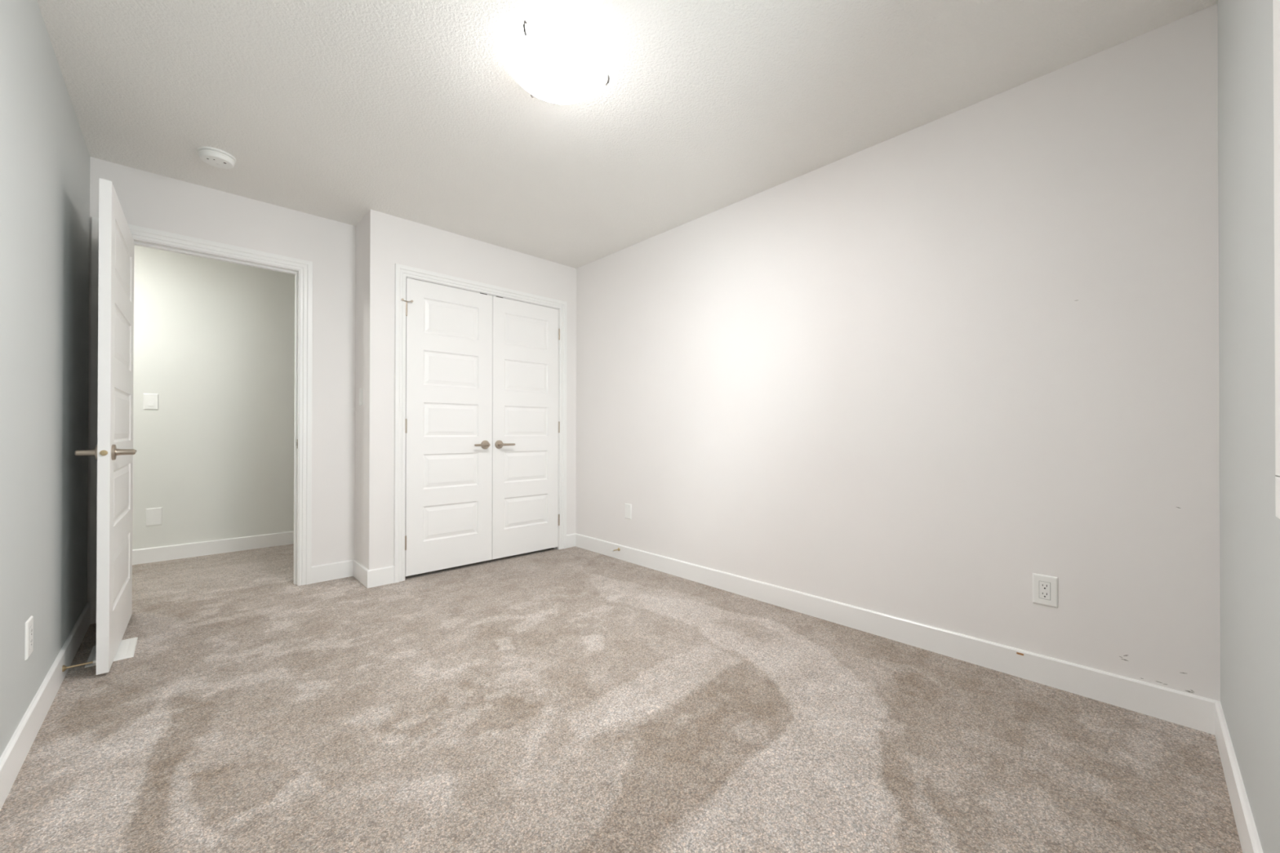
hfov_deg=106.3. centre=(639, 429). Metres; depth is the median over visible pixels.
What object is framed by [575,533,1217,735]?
baseboard
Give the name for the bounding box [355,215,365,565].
wall
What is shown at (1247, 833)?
baseboard
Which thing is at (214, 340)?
wall
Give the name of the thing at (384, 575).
baseboard
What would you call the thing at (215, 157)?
smoke detector
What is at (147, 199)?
wall
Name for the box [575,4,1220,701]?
wall
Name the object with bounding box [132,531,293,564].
baseboard
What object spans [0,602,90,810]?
baseboard
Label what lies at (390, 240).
wall
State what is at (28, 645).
wall outlet
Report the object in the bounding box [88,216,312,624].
door frame
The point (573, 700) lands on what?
floor
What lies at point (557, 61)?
ceiling light
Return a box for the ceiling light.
[506,19,609,104]
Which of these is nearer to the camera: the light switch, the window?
the window
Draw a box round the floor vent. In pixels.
[84,637,137,667]
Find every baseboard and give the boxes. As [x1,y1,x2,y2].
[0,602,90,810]
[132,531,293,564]
[311,559,354,583]
[353,559,368,587]
[367,565,394,588]
[566,533,575,548]
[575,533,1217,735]
[1214,701,1262,852]
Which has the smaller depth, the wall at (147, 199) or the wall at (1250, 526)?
the wall at (1250, 526)
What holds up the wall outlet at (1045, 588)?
attached to the wall at (920, 374)
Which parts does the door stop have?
rod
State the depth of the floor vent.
2.17 m
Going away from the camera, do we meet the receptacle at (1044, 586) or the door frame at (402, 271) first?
the receptacle at (1044, 586)
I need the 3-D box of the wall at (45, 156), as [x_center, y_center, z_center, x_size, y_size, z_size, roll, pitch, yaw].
[-1.551,-0.200,1.025,0.115,2.460,4.199,0,0,-44]
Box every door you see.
[75,177,137,675]
[401,277,492,576]
[492,295,559,559]
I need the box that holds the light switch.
[143,393,158,409]
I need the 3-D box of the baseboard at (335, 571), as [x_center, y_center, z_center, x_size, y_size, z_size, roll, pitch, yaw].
[-2.077,0.963,3.251,0.255,0.112,0.012,0,0,-44]
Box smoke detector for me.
[196,146,235,168]
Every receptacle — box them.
[29,625,32,648]
[1039,581,1050,599]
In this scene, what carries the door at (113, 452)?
in the wall at (147, 199)
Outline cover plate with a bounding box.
[146,507,162,526]
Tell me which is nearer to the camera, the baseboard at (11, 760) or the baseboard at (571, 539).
the baseboard at (11, 760)
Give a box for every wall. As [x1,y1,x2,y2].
[0,0,89,757]
[87,156,355,602]
[132,244,294,550]
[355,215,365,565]
[364,208,576,569]
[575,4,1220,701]
[1217,0,1279,852]
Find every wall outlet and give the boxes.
[24,615,33,660]
[625,503,631,519]
[1032,573,1057,608]
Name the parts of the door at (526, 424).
handle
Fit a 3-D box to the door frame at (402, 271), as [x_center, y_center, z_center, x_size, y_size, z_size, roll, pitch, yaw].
[-1.172,-0.039,3.701,1.373,2.122,0.132,0,0,-44]
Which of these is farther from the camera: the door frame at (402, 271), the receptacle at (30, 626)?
the door frame at (402, 271)
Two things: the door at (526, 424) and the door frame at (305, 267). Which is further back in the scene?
the door at (526, 424)
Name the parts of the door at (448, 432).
handle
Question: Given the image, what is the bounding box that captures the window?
[1272,0,1279,519]
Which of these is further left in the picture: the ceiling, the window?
the ceiling
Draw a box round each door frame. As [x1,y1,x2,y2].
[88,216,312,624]
[393,263,567,582]
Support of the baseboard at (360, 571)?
attached to the wall at (361, 226)
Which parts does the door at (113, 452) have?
handle, panel, handle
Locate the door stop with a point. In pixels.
(64, 668)
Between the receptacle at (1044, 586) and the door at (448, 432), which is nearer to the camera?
the receptacle at (1044, 586)
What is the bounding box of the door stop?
[62,659,96,671]
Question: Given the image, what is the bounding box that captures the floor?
[0,543,1242,852]
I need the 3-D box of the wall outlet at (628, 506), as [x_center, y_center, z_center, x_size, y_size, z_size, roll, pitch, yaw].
[-0.093,0.636,3.712,0.007,0.116,0.072,0,0,-44]
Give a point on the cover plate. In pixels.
(153, 515)
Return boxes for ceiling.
[36,0,1217,268]
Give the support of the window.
attached to the wall at (1250, 526)

